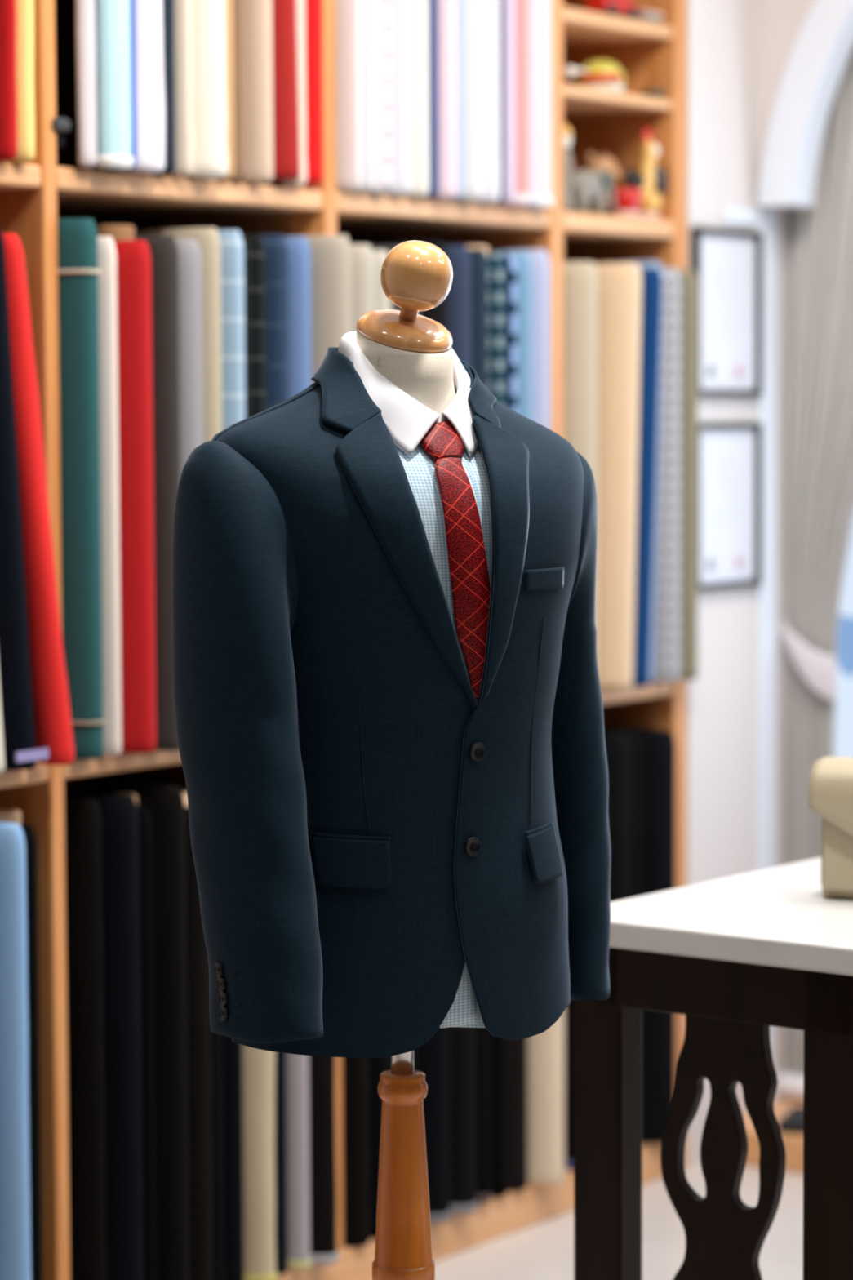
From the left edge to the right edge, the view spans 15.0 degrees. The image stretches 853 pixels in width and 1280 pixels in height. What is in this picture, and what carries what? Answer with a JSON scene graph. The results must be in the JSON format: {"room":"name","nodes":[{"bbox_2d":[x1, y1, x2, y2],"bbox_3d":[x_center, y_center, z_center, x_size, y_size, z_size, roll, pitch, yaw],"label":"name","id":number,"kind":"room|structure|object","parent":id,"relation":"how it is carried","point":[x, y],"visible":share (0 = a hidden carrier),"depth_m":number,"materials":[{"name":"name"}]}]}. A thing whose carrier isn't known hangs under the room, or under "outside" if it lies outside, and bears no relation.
{"room":"service shop","nodes":[
{"label":"service shop","id":0,"kind":"room"},
{"bbox_2d":[434,1162,803,1279],"bbox_3d":[0.677,1.231,2.200,5.400,0.050,7.600,3,5,35],"label":"floor","id":1,"kind":"structure","parent":0,"point":[544,1250],"depth_m":5.31,"materials":[{"name":"tile"}]},
{"bbox_2d":[0,0,687,1279],"bbox_3d":[-0.343,-0.232,4.923,0.334,2.500,2.318,3,5,35],"label":"bookcase","id":2,"kind":"object","parent":1,"relation":"on","point":[36,193],"visible":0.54,"depth_m":5.00,"materials":[{"name":"brown wood"}]},
{"bbox_2d":[0,0,17,160],"bbox_3d":[-0.585,-1.009,4.286,0.103,0.745,0.033,3,5,35],"label":"bolt","id":3,"kind":"object","parent":2,"relation":"on","point":[8,114],"visible":1,"depth_m":4.28,"materials":[{"name":"fabric"}]},
{"bbox_2d":[0,822,31,1279],"bbox_3d":[-0.598,0.616,4.376,0.158,0.745,0.054,3,5,35],"label":"bolt","id":4,"kind":"object","parent":2,"relation":"on","point":[15,1204],"visible":1,"depth_m":4.33,"materials":[{"name":"fabric"}]},
{"bbox_2d":[0,0,34,163],"bbox_3d":[-0.567,-1.011,4.320,0.102,0.745,0.040,3,5,35],"label":"bolt","id":5,"kind":"object","parent":2,"relation":"on","point":[24,8],"visible":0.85,"depth_m":4.31,"materials":[{"name":"fabric"}]},
{"bbox_2d":[0,808,42,1279],"bbox_3d":[-0.591,0.607,4.439,0.156,0.753,0.055,3,5,35],"label":"bolt","id":6,"kind":"object","parent":2,"relation":"on","point":[14,816],"visible":0.45,"depth_m":4.39,"materials":[{"name":"fabric"}]},
{"bbox_2d":[0,229,48,769],"bbox_3d":[-0.598,-0.189,4.319,0.142,0.723,0.116,3,5,35],"label":"bolt","id":7,"kind":"object","parent":2,"relation":"on","point":[20,753],"visible":0.98,"depth_m":4.29,"materials":[{"name":"fabric"}]},
{"bbox_2d":[2,233,74,764],"bbox_3d":[-0.531,-0.186,4.345,0.108,0.710,0.056,-3,5,-30],"label":"bolt","id":8,"kind":"object","parent":2,"relation":"on","point":[53,731],"visible":0.8,"depth_m":4.33,"materials":[{"name":"fabric"}]},
{"bbox_2d":[64,822,71,1279],"bbox_3d":[-0.562,0.606,4.556,0.156,0.739,0.037,3,5,35],"label":"bolt","id":9,"kind":"object","parent":2,"relation":"on","point":[65,837],"visible":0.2,"depth_m":4.51,"materials":[{"name":"fabric"}]},
{"bbox_2d":[57,218,105,759],"bbox_3d":[-0.512,-0.207,4.471,0.162,0.737,0.063,3,5,35],"label":"bolt","id":10,"kind":"object","parent":2,"relation":"on","point":[78,272],"visible":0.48,"depth_m":4.42,"materials":[{"name":"fabric"}]},
{"bbox_2d":[63,796,106,1279],"bbox_3d":[-0.515,0.597,4.570,0.156,0.755,0.036,3,5,35],"label":"bolt","id":11,"kind":"object","parent":2,"relation":"on","point":[82,817],"visible":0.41,"depth_m":4.52,"materials":[{"name":"fabric"}]},
{"bbox_2d":[75,0,97,167],"bbox_3d":[-0.464,-1.017,4.396,0.023,0.745,0.031,3,5,35],"label":"bolt","id":12,"kind":"object","parent":2,"relation":"on","point":[86,45],"visible":1,"depth_m":4.40,"materials":[{"name":"fabric"}]},
{"bbox_2d":[63,790,142,1279],"bbox_3d":[-0.467,0.594,4.593,0.156,0.757,0.053,3,5,35],"label":"bolt","id":13,"kind":"object","parent":2,"relation":"on","point":[118,812],"visible":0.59,"depth_m":4.54,"materials":[{"name":"fabric"}]},
{"bbox_2d":[97,236,121,755],"bbox_3d":[-0.475,-0.199,4.502,0.120,0.715,0.032,3,5,35],"label":"bolt","id":14,"kind":"object","parent":2,"relation":"on","point":[107,281],"visible":0.36,"depth_m":4.46,"materials":[{"name":"fabric"}]},
{"bbox_2d":[95,0,133,168],"bbox_3d":[-0.429,-1.019,4.424,0.042,0.745,0.061,3,5,35],"label":"bolt","id":15,"kind":"object","parent":2,"relation":"on","point":[113,16],"visible":1,"depth_m":4.42,"materials":[{"name":"fabric"}]},
{"bbox_2d":[97,224,155,753],"bbox_3d":[-0.446,-0.211,4.538,0.157,0.732,0.059,3,5,35],"label":"bolt","id":16,"kind":"object","parent":2,"relation":"on","point":[133,259],"visible":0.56,"depth_m":4.49,"materials":[{"name":"fabric"}]},
{"bbox_2d":[114,792,156,1279],"bbox_3d":[-0.451,0.594,4.642,0.156,0.751,0.052,3,5,35],"label":"bolt","id":17,"kind":"object","parent":2,"relation":"on","point":[144,823],"visible":0.23,"depth_m":4.59,"materials":[{"name":"fabric"}]},
{"bbox_2d":[117,0,164,173],"bbox_3d":[-0.401,-1.024,4.495,0.066,0.745,0.074,3,5,35],"label":"bolt","id":18,"kind":"object","parent":2,"relation":"on","point":[148,47],"visible":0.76,"depth_m":4.49,"materials":[{"name":"fabric"}]},
{"bbox_2d":[108,0,175,175],"bbox_3d":[-0.404,-1.029,4.561,0.120,0.745,0.034,3,5,35],"label":"bolt","id":19,"kind":"object","parent":2,"relation":"on","point":[168,8],"visible":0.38,"depth_m":4.54,"materials":[{"name":"fabric"}]},
{"bbox_2d":[98,781,189,1279],"bbox_3d":[-0.407,0.587,4.668,0.156,0.761,0.049,3,5,35],"label":"bolt","id":20,"kind":"object","parent":2,"relation":"on","point":[165,804],"visible":0.51,"depth_m":4.62,"materials":[{"name":"fabric"}]},
{"bbox_2d":[134,235,180,750],"bbox_3d":[-0.400,-0.206,4.575,0.130,0.720,0.049,3,5,35],"label":"bolt","id":21,"kind":"object","parent":2,"relation":"on","point":[163,249],"visible":0.38,"depth_m":4.53,"materials":[{"name":"fabric"}]},
{"bbox_2d":[157,0,193,176],"bbox_3d":[-0.386,-1.031,4.591,0.133,0.745,0.033,3,5,35],"label":"bolt","id":22,"kind":"object","parent":2,"relation":"on","point":[183,33],"visible":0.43,"depth_m":4.57,"materials":[{"name":"fabric"}]},
{"bbox_2d":[135,227,222,443],"bbox_3d":[-0.359,-0.224,4.702,0.156,0.737,0.053,3,5,35],"label":"bolt","id":23,"kind":"object","parent":2,"relation":"on","point":[207,238],"visible":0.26,"depth_m":4.64,"materials":[{"name":"fabric"}]},
{"bbox_2d":[175,239,203,475],"bbox_3d":[-0.385,-0.210,4.641,0.156,0.718,0.072,3,5,35],"label":"bolt","id":24,"kind":"object","parent":2,"relation":"on","point":[190,300],"visible":0.18,"depth_m":4.58,"materials":[{"name":"fabric"}]},
{"bbox_2d":[181,791,213,1279],"bbox_3d":[-0.377,0.592,4.711,0.156,0.745,0.052,3,5,35],"label":"bolt","id":25,"kind":"object","parent":2,"relation":"on","point":[198,1030],"visible":0.24,"depth_m":4.67,"materials":[{"name":"fabric"}]},
{"bbox_2d":[173,0,227,179],"bbox_3d":[-0.354,-1.034,4.632,0.161,0.745,0.071,3,5,35],"label":"bolt","id":26,"kind":"object","parent":2,"relation":"on","point":[210,157],"visible":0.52,"depth_m":4.60,"materials":[{"name":"fabric"}]},
{"bbox_2d":[182,791,223,1279],"bbox_3d":[-0.364,0.591,4.765,0.156,0.739,0.046,3,5,35],"label":"bolt","id":27,"kind":"object","parent":2,"relation":"on","point":[215,1039],"visible":0.11,"depth_m":4.73,"materials":[{"name":"fabric"}]},
{"bbox_2d":[177,786,244,1279],"bbox_3d":[-0.336,0.588,4.803,0.156,0.739,0.044,3,5,35],"label":"bolt","id":28,"kind":"object","parent":2,"relation":"on","point":[232,1051],"visible":0.16,"depth_m":4.77,"materials":[{"name":"fabric"}]},
{"bbox_2d":[206,0,234,180],"bbox_3d":[-0.329,-1.037,4.676,0.120,0.745,0.032,3,5,35],"label":"bolt","id":29,"kind":"object","parent":2,"relation":"on","point":[228,3],"visible":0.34,"depth_m":4.66,"materials":[{"name":"fabric"}]},
{"bbox_2d":[217,230,244,431],"bbox_3d":[-0.328,-0.227,4.745,0.156,0.736,0.050,3,5,35],"label":"bolt","id":30,"kind":"object","parent":2,"relation":"on","point":[232,249],"visible":0.16,"depth_m":4.68,"materials":[{"name":"fabric"}]},
{"bbox_2d":[220,0,247,182],"bbox_3d":[-0.311,-1.039,4.704,0.120,0.745,0.032,3,5,35],"label":"bolt","id":31,"kind":"object","parent":2,"relation":"on","point":[239,8],"visible":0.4,"depth_m":4.68,"materials":[{"name":"fabric"}]},
{"bbox_2d":[240,234,266,418],"bbox_3d":[-0.299,-0.228,4.785,0.156,0.732,0.045,3,5,35],"label":"bolt","id":32,"kind":"object","parent":2,"relation":"on","point":[253,244],"visible":0.13,"depth_m":4.72,"materials":[{"name":"fabric"}]},
{"bbox_2d":[235,0,273,183],"bbox_3d":[-0.290,-1.042,4.738,0.156,0.745,0.045,3,5,35],"label":"bolt","id":33,"kind":"object","parent":2,"relation":"on","point":[259,12],"visible":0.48,"depth_m":4.71,"materials":[{"name":"fabric"}]},
{"bbox_2d":[242,1044,277,1279],"bbox_3d":[-0.292,0.585,4.838,0.162,0.739,0.066,3,5,35],"label":"bolt","id":34,"kind":"object","parent":2,"relation":"on","point":[258,1064],"visible":0.19,"depth_m":4.80,"materials":[{"name":"fabric"}]},
{"bbox_2d":[260,234,288,408],"bbox_3d":[-0.268,-0.232,4.829,0.156,0.734,0.058,3,5,35],"label":"bolt","id":35,"kind":"object","parent":2,"relation":"on","point":[276,251],"visible":0.11,"depth_m":4.76,"materials":[{"name":"fabric"}]},
{"bbox_2d":[274,1051,288,1275],"bbox_3d":[-0.275,0.582,4.888,0.156,0.739,0.039,3,5,35],"label":"bolt","id":36,"kind":"object","parent":2,"relation":"on","point":[280,1075],"visible":0.09,"depth_m":4.85,"materials":[{"name":"fabric"}]},
{"bbox_2d":[257,0,306,186],"bbox_3d":[-0.227,-1.047,4.813,0.112,0.745,0.037,3,5,35],"label":"bolt","id":37,"kind":"object","parent":2,"relation":"on","point":[301,180],"visible":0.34,"depth_m":4.80,"materials":[{"name":"fabric"}]},
{"bbox_2d":[271,0,300,180],"bbox_3d":[-0.261,-1.049,4.781,0.156,0.737,0.086,3,5,35],"label":"bolt","id":38,"kind":"object","parent":2,"relation":"on","point":[286,135],"visible":0.38,"depth_m":4.75,"materials":[{"name":"fabric"}]},
{"bbox_2d":[284,236,311,398],"bbox_3d":[-0.236,-0.234,4.874,0.156,0.733,0.049,3,5,35],"label":"bolt","id":39,"kind":"object","parent":2,"relation":"on","point":[299,250],"visible":0.11,"depth_m":4.81,"materials":[{"name":"fabric"}]},
{"bbox_2d":[286,1053,311,1270],"bbox_3d":[-0.243,0.580,4.916,0.162,0.739,0.045,3,5,35],"label":"bolt","id":40,"kind":"object","parent":2,"relation":"on","point":[297,1065],"visible":0.16,"depth_m":4.88,"materials":[{"name":"fabric"}]},
{"bbox_2d":[304,0,322,184],"bbox_3d":[-0.222,-1.054,4.859,0.156,0.739,0.041,3,5,35],"label":"bolt","id":41,"kind":"object","parent":2,"relation":"on","point":[313,8],"visible":0.27,"depth_m":4.83,"materials":[{"name":"fabric"}]},
{"bbox_2d":[284,235,351,383],"bbox_3d":[-0.178,-0.239,4.904,0.156,0.737,0.064,3,5,35],"label":"bolt","id":42,"kind":"object","parent":2,"relation":"on","point":[331,255],"visible":0.12,"depth_m":4.83,"materials":[{"name":"fabric"}]},
{"bbox_2d":[308,1055,338,1264],"bbox_3d":[-0.205,0.577,4.951,0.161,0.739,0.066,3,5,35],"label":"bolt","id":43,"kind":"object","parent":2,"relation":"on","point":[322,1069],"visible":0.22,"depth_m":4.92,"materials":[{"name":"fabric"}]},
{"bbox_2d":[335,0,361,191],"bbox_3d":[-0.154,-1.055,4.915,0.130,0.745,0.032,3,5,35],"label":"bolt","id":44,"kind":"object","parent":2,"relation":"on","point":[348,12],"visible":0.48,"depth_m":4.89,"materials":[{"name":"fabric"}]},
{"bbox_2d":[342,1057,369,1247],"bbox_3d":[-0.157,0.570,5.053,0.156,0.739,0.059,3,5,35],"label":"bolt","id":45,"kind":"object","parent":2,"relation":"on","point":[355,1099],"visible":0.14,"depth_m":5.02,"materials":[{"name":"fabric"}]},
{"bbox_2d":[342,0,374,192],"bbox_3d":[-0.134,-1.057,4.942,0.130,0.745,0.030,3,5,35],"label":"bolt","id":46,"kind":"object","parent":2,"relation":"on","point":[366,6],"visible":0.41,"depth_m":4.92,"materials":[{"name":"fabric"}]},
{"bbox_2d":[350,244,374,331],"bbox_3d":[-0.145,-0.239,4.985,0.156,0.727,0.058,3,5,35],"label":"bolt","id":47,"kind":"object","parent":2,"relation":"on","point":[362,255],"visible":0.09,"depth_m":4.91,"materials":[{"name":"fabric"}]},
{"bbox_2d":[359,0,391,194],"bbox_3d":[-0.120,-1.060,4.984,0.156,0.745,0.052,3,5,35],"label":"bolt","id":48,"kind":"object","parent":2,"relation":"on","point":[382,8],"visible":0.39,"depth_m":4.95,"materials":[{"name":"fabric"}]},
{"bbox_2d":[368,1056,391,1239],"bbox_3d":[-0.123,0.566,5.101,0.156,0.739,0.055,3,5,35],"label":"bolt","id":49,"kind":"object","parent":2,"relation":"on","point":[376,1066],"visible":0.06,"depth_m":5.06,"materials":[{"name":"fabric"}]},
{"bbox_2d":[377,0,411,195],"bbox_3d":[-0.091,-1.063,5.026,0.156,0.745,0.046,3,5,35],"label":"bolt","id":50,"kind":"object","parent":2,"relation":"on","point":[400,9],"visible":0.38,"depth_m":4.99,"materials":[{"name":"fabric"}]},
{"bbox_2d":[395,0,429,197],"bbox_3d":[-0.063,-1.066,5.067,0.156,0.745,0.050,3,5,35],"label":"bolt","id":51,"kind":"object","parent":2,"relation":"on","point":[419,8],"visible":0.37,"depth_m":5.03,"materials":[{"name":"fabric"}]},
{"bbox_2d":[414,0,438,198],"bbox_3d":[-0.032,-1.067,5.083,0.120,0.745,0.014,3,5,35],"label":"bolt","id":52,"kind":"object","parent":2,"relation":"on","point":[433,4],"visible":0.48,"depth_m":5.07,"materials":[{"name":"fabric"}]},
{"bbox_2d":[415,1026,451,1223],"bbox_3d":[-0.032,0.559,5.202,0.162,0.739,0.076,3,5,35],"label":"bolt","id":53,"kind":"object","parent":2,"relation":"on","point":[432,1058],"visible":0.17,"depth_m":5.16,"materials":[{"name":"fabric"}]},
{"bbox_2d":[422,0,456,199],"bbox_3d":[-0.020,-1.069,5.114,0.156,0.745,0.046,3,5,35],"label":"bolt","id":54,"kind":"object","parent":2,"relation":"on","point":[446,41],"visible":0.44,"depth_m":5.08,"materials":[{"name":"fabric"}]},
{"bbox_2d":[438,0,464,199],"bbox_3d":[0.009,-1.071,5.133,0.120,0.745,0.017,3,5,35],"label":"bolt","id":55,"kind":"object","parent":2,"relation":"on","point":[459,3],"visible":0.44,"depth_m":5.11,"materials":[{"name":"fabric"}]},
{"bbox_2d":[444,244,471,365],"bbox_3d":[0.005,-0.261,5.210,0.156,0.737,0.058,3,5,35],"label":"bolt","id":56,"kind":"object","parent":2,"relation":"on","point":[459,302],"visible":0.12,"depth_m":5.14,"materials":[{"name":"fabric"}]},
{"bbox_2d":[442,0,483,202],"bbox_3d":[0.021,-1.073,5.172,0.158,0.745,0.059,3,5,35],"label":"bolt","id":57,"kind":"object","parent":2,"relation":"on","point":[473,112],"visible":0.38,"depth_m":5.14,"materials":[{"name":"fabric"}]},
{"bbox_2d":[448,1026,478,1213],"bbox_3d":[0.011,0.554,5.262,0.162,0.739,0.079,3,5,35],"label":"bolt","id":58,"kind":"object","parent":2,"relation":"on","point":[462,1041],"visible":0.16,"depth_m":5.22,"materials":[{"name":"fabric"}]},
{"bbox_2d":[467,248,488,389],"bbox_3d":[0.035,-0.262,5.252,0.156,0.734,0.041,3,5,35],"label":"bolt","id":59,"kind":"object","parent":2,"relation":"on","point":[478,259],"visible":0.1,"depth_m":5.19,"materials":[{"name":"fabric"}]},
{"bbox_2d":[466,0,500,204],"bbox_3d":[0.051,-1.077,5.218,0.157,0.745,0.049,3,5,35],"label":"bolt","id":60,"kind":"object","parent":2,"relation":"on","point":[490,8],"visible":0.36,"depth_m":5.18,"materials":[{"name":"fabric"}]},
{"bbox_2d":[475,1027,492,1204],"bbox_3d":[0.037,0.550,5.323,0.162,0.739,0.059,3,5,35],"label":"bolt","id":61,"kind":"object","parent":2,"relation":"on","point":[483,1195],"visible":0.16,"depth_m":5.29,"materials":[{"name":"fabric"}]},
{"bbox_2d":[466,245,503,404],"bbox_3d":[0.060,-0.269,5.287,0.156,0.741,0.052,3,5,35],"label":"bolt","id":62,"kind":"object","parent":2,"relation":"on","point":[495,268],"visible":0.2,"depth_m":5.22,"materials":[{"name":"fabric"}]},
{"bbox_2d":[482,0,503,204],"bbox_3d":[0.079,-1.078,5.236,0.110,0.745,0.011,3,5,35],"label":"bolt","id":63,"kind":"object","parent":2,"relation":"on","point":[501,2],"visible":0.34,"depth_m":5.22,"materials":[{"name":"fabric"}]},
{"bbox_2d":[489,1032,507,1197],"bbox_3d":[0.067,0.547,5.366,0.156,0.739,0.048,3,5,35],"label":"bolt","id":64,"kind":"object","parent":2,"relation":"on","point":[498,1046],"visible":0.13,"depth_m":5.33,"materials":[{"name":"fabric"}]},
{"bbox_2d":[488,0,515,204],"bbox_3d":[0.092,-1.079,5.250,0.120,0.745,0.025,3,5,35],"label":"bolt","id":65,"kind":"object","parent":2,"relation":"on","point":[508,5],"visible":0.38,"depth_m":5.23,"materials":[{"name":"fabric"}]},
{"bbox_2d":[500,254,517,412],"bbox_3d":[0.084,-0.264,5.321,0.156,0.727,0.034,3,5,35],"label":"bolt","id":66,"kind":"object","parent":2,"relation":"on","point":[510,271],"visible":0.16,"depth_m":5.26,"materials":[{"name":"fabric"}]},
{"bbox_2d":[488,252,532,419],"bbox_3d":[0.108,-0.269,5.355,0.156,0.733,0.046,3,5,35],"label":"bolt","id":67,"kind":"object","parent":2,"relation":"on","point":[523,262],"visible":0.16,"depth_m":5.29,"materials":[{"name":"fabric"}]},
{"bbox_2d":[497,0,531,206],"bbox_3d":[0.101,-1.081,5.284,0.162,0.745,0.044,3,5,35],"label":"bolt","id":68,"kind":"object","parent":2,"relation":"on","point":[522,197],"visible":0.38,"depth_m":5.25,"materials":[{"name":"fabric"}]},
{"bbox_2d":[507,1038,528,1191],"bbox_3d":[0.100,0.544,5.412,0.156,0.739,0.062,3,5,35],"label":"bolt","id":69,"kind":"object","parent":2,"relation":"on","point":[517,1161],"visible":0.12,"depth_m":5.38,"materials":[{"name":"fabric"}]},
{"bbox_2d":[488,249,551,429],"bbox_3d":[0.139,-0.276,5.397,0.156,0.739,0.056,3,5,35],"label":"bolt","id":70,"kind":"object","parent":2,"relation":"on","point":[540,262],"visible":0.16,"depth_m":5.33,"materials":[{"name":"fabric"}]},
{"bbox_2d":[510,0,537,206],"bbox_3d":[0.129,-1.083,5.301,0.120,0.745,0.021,3,5,35],"label":"bolt","id":71,"kind":"object","parent":2,"relation":"on","point":[532,3],"visible":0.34,"depth_m":5.28,"materials":[{"name":"fabric"}]},
{"bbox_2d":[515,0,553,208],"bbox_3d":[0.138,-1.086,5.345,0.162,0.745,0.063,3,5,35],"label":"bolt","id":72,"kind":"object","parent":2,"relation":"on","point":[544,7],"visible":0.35,"depth_m":5.31,"materials":[{"name":"fabric"}]},
{"bbox_2d":[527,1011,564,1185],"bbox_3d":[0.162,0.540,5.455,0.157,0.739,0.077,3,5,35],"label":"bolt","id":73,"kind":"object","parent":2,"relation":"on","point":[545,1050],"visible":0.2,"depth_m":5.42,"materials":[{"name":"fabric"}]},
{"bbox_2d":[564,1000,573,1169],"bbox_3d":[0.208,0.533,5.563,0.162,0.739,0.069,3,5,35],"label":"bolt","id":74,"kind":"object","parent":2,"relation":"on","point":[569,1011],"visible":0.04,"depth_m":5.53,"materials":[{"name":"fabric"}]},
{"bbox_2d":[563,262,598,655],"bbox_3d":[0.220,-0.276,5.511,0.156,0.724,0.088,3,5,35],"label":"bolt","id":75,"kind":"object","parent":2,"relation":"on","point":[580,279],"visible":0.21,"depth_m":5.44,"materials":[{"name":"fabric"}]},
{"bbox_2d":[570,168,617,214],"bbox_3d":[0.282,-0.766,5.539,0.056,0.080,0.132,3,5,35],"label":"elephant","id":76,"kind":"object","parent":2,"relation":"on","point":[588,186],"visible":0.92,"depth_m":5.51},
{"bbox_2d":[564,59,625,92],"bbox_3d":[0.293,-0.969,5.567,0.087,0.058,0.126,1,4,19],"label":"ornament","id":77,"kind":"object","parent":2,"relation":"on","point":[601,74],"visible":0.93,"depth_m":5.55,"materials":[{"name":"yellow ceramic"}]},
{"bbox_2d":[585,0,639,19],"bbox_3d":[0.320,-1.093,5.577,0.048,0.048,0.110,3,5,35],"label":"toy car","id":78,"kind":"object","parent":2,"relation":"on","point":[613,7],"visible":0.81,"depth_m":5.55,"materials":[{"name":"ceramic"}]},
{"bbox_2d":[604,730,631,902],"bbox_3d":[0.287,0.526,5.647,0.156,0.739,0.053,3,5,35],"label":"bolt","id":79,"kind":"object","parent":2,"relation":"on","point":[618,747],"visible":0.15,"depth_m":5.58,"materials":[{"name":"fabric"}]},
{"bbox_2d":[595,262,641,688],"bbox_3d":[0.292,-0.282,5.578,0.156,0.725,0.106,3,5,35],"label":"bolt","id":80,"kind":"object","parent":2,"relation":"on","point":[620,284],"visible":0.49,"depth_m":5.53,"materials":[{"name":"fabric"}]},
{"bbox_2d":[604,726,642,897],"bbox_3d":[0.310,0.522,5.705,0.156,0.739,0.063,3,5,35],"label":"bolt","id":81,"kind":"object","parent":2,"relation":"on","point":[634,736],"visible":0.09,"depth_m":5.64,"materials":[{"name":"fabric"}]},
{"bbox_2d":[594,261,662,684],"bbox_3d":[0.337,-0.293,5.677,0.156,0.733,0.089,3,5,35],"label":"bolt","id":82,"kind":"object","parent":2,"relation":"on","point":[642,264],"visible":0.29,"depth_m":5.63,"materials":[{"name":"fabric"}]},
{"bbox_2d":[622,127,667,219],"bbox_3d":[0.383,-0.817,5.682,0.058,0.161,0.084,3,5,35],"label":"rooster figurine","id":83,"kind":"object","parent":2,"relation":"on","point":[651,178],"visible":0.91,"depth_m":5.68,"materials":[{"name":"ceramic"}]},
{"bbox_2d":[631,268,662,686],"bbox_3d":[0.345,-0.282,5.620,0.120,0.719,0.077,3,5,35],"label":"bolt","id":84,"kind":"object","parent":2,"relation":"on","point":[651,279],"visible":0.4,"depth_m":5.58,"materials":[{"name":"fabric"}]},
{"bbox_2d":[625,727,675,1143],"bbox_3d":[0.370,0.523,5.764,0.156,0.729,0.098,3,5,35],"label":"bolt","id":85,"kind":"object","parent":2,"relation":"on","point":[659,745],"visible":0.3,"depth_m":5.70,"materials":[{"name":"fabric"}]},
{"bbox_2d":[652,266,680,682],"bbox_3d":[0.377,-0.290,5.705,0.156,0.723,0.063,3,5,35],"label":"bolt","id":86,"kind":"object","parent":2,"relation":"on","point":[667,641],"visible":0.39,"depth_m":5.66,"materials":[{"name":"fabric"}]},
{"bbox_2d":[678,270,698,679],"bbox_3d":[0.439,-0.290,5.727,0.090,0.719,0.039,3,5,35],"label":"bolt","id":87,"kind":"object","parent":2,"relation":"on","point":[689,279],"visible":0.41,"depth_m":5.70,"materials":[{"name":"fabric"}]},
{"bbox_2d":[355,240,455,1279],"bbox_3d":[0.010,0.350,3.418,0.520,1.536,0.456,-3,5,-35],"label":"dress form","id":88,"kind":"object","parent":1,"relation":"on","point":[412,350],"visible":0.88,"depth_m":3.42,"materials":[{"name":"brown wood"}]},
{"bbox_2d":[172,346,610,1057],"bbox_3d":[-0.020,0.055,3.442,0.562,0.730,0.288,-3,5,-35],"label":"suit jacket","id":89,"kind":"object","parent":88,"relation":"on","point":[365,828],"visible":0.98,"depth_m":3.32,"materials":[{"name":"blue fabric"}]},
{"bbox_2d":[337,331,492,1028],"bbox_3d":[-0.026,0.042,3.448,0.424,0.738,0.245,-3,5,-35],"label":"dress shirt","id":90,"kind":"object","parent":88,"relation":"attached to","point":[407,420],"visible":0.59,"depth_m":3.36,"materials":[{"name":"white fabric"}]},
{"bbox_2d":[419,422,490,701],"bbox_3d":[0.031,-0.066,3.362,0.066,0.321,0.074,-3,5,-35],"label":"necktie","id":91,"kind":"object","parent":90,"relation":"attached to","point":[467,558],"visible":1,"depth_m":3.33,"materials":[{"name":"red fabric"}]},
{"bbox_2d":[573,857,852,1279],"bbox_3d":[0.702,0.680,4.281,0.425,0.760,1.250,3,5,38],"label":"console table","id":92,"kind":"object","parent":1,"relation":"on","point":[740,956],"visible":0.97,"depth_m":3.81,"materials":[{"name":"wood"}]},
{"bbox_2d":[808,755,852,900],"bbox_3d":[0.610,0.227,3.986,0.256,0.186,0.116,2,4,25],"label":"handbag","id":93,"kind":"object","parent":92,"relation":"on","point":[831,779],"visible":1,"depth_m":3.98,"materials":[{"name":"beige leather"}]},
{"bbox_2d":[742,1097,803,1173],"bbox_3d":[1.368,0.937,5.565,1.800,0.064,0.420,3,5,35],"label":"plinth","id":94,"kind":"object","parent":1,"relation":"on","point":[793,1142],"visible":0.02,"depth_m":5.86,"materials":[{"name":"brown wood"}]},
{"bbox_2d":[686,0,787,1167],"bbox_3d":[0.450,-0.458,6.101,0.420,2.780,0.532,3,5,35],"label":"wall pier","id":95,"kind":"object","parent":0,"point":[722,34],"visible":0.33,"depth_m":5.89,"materials":[{"name":"paint"}]},
{"bbox_2d":[691,226,763,395],"bbox_3d":[0.543,-0.590,5.846,0.016,0.299,0.231,3,5,35],"label":"picture frame","id":96,"kind":"object","parent":95,"relation":"attached to","point":[727,264],"visible":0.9,"depth_m":5.85,"materials":[{"name":"black paint"}]},
{"bbox_2d":[697,422,762,591],"bbox_3d":[0.544,-0.244,5.870,0.016,0.299,0.231,3,5,35],"label":"picture frame","id":97,"kind":"object","parent":95,"relation":"attached to","point":[730,490],"visible":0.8,"depth_m":5.88,"materials":[{"name":"black paint"}]},
{"bbox_2d":[757,0,852,208],"bbox_3d":[2.659,-0.358,4.534,5.000,2.780,0.060,3,5,35],"label":"wall","id":98,"kind":"structure","parent":0,"point":[780,23],"depth_m":5.90,"materials":[{"name":"paint"}]},
{"bbox_2d":[755,208,777,1103],"bbox_3d":[0.631,0.072,6.020,0.008,1.733,0.063,3,5,35],"label":"trim reveal","id":99,"kind":"structure","parent":98,"relation":"attached to","point":[766,593],"depth_m":6.00,"materials":[{"name":"white paint"}]},
{"bbox_2d":[757,0,852,206],"bbox_3d":[1.266,-1.132,5.458,1.582,0.738,0.077,3,5,35],"label":"trim","id":100,"kind":"structure","parent":98,"relation":"attached to","point":[821,51],"depth_m":5.86,"materials":[{"name":"white paint"}]},
{"bbox_2d":[780,50,852,1100],"bbox_3d":[0.891,-0.322,5.889,0.548,2.400,0.047,3,5,35],"label":"curtain","id":101,"kind":"object","parent":98,"relation":"hanging from","point":[820,235],"visible":0.74,"depth_m":6.01,"materials":[{"name":"grey fabric"}]},
{"label":"outside","id":102,"kind":"structure","parent":0,"visible":0},
{"bbox_2d":[834,527,852,756],"bbox_3d":[1.551,-0.391,5.651,1.900,2.700,0.010,3,5,35],"label":"sky","id":103,"kind":"structure","parent":102,"point":[843,742],"depth_m":6.21,"materials":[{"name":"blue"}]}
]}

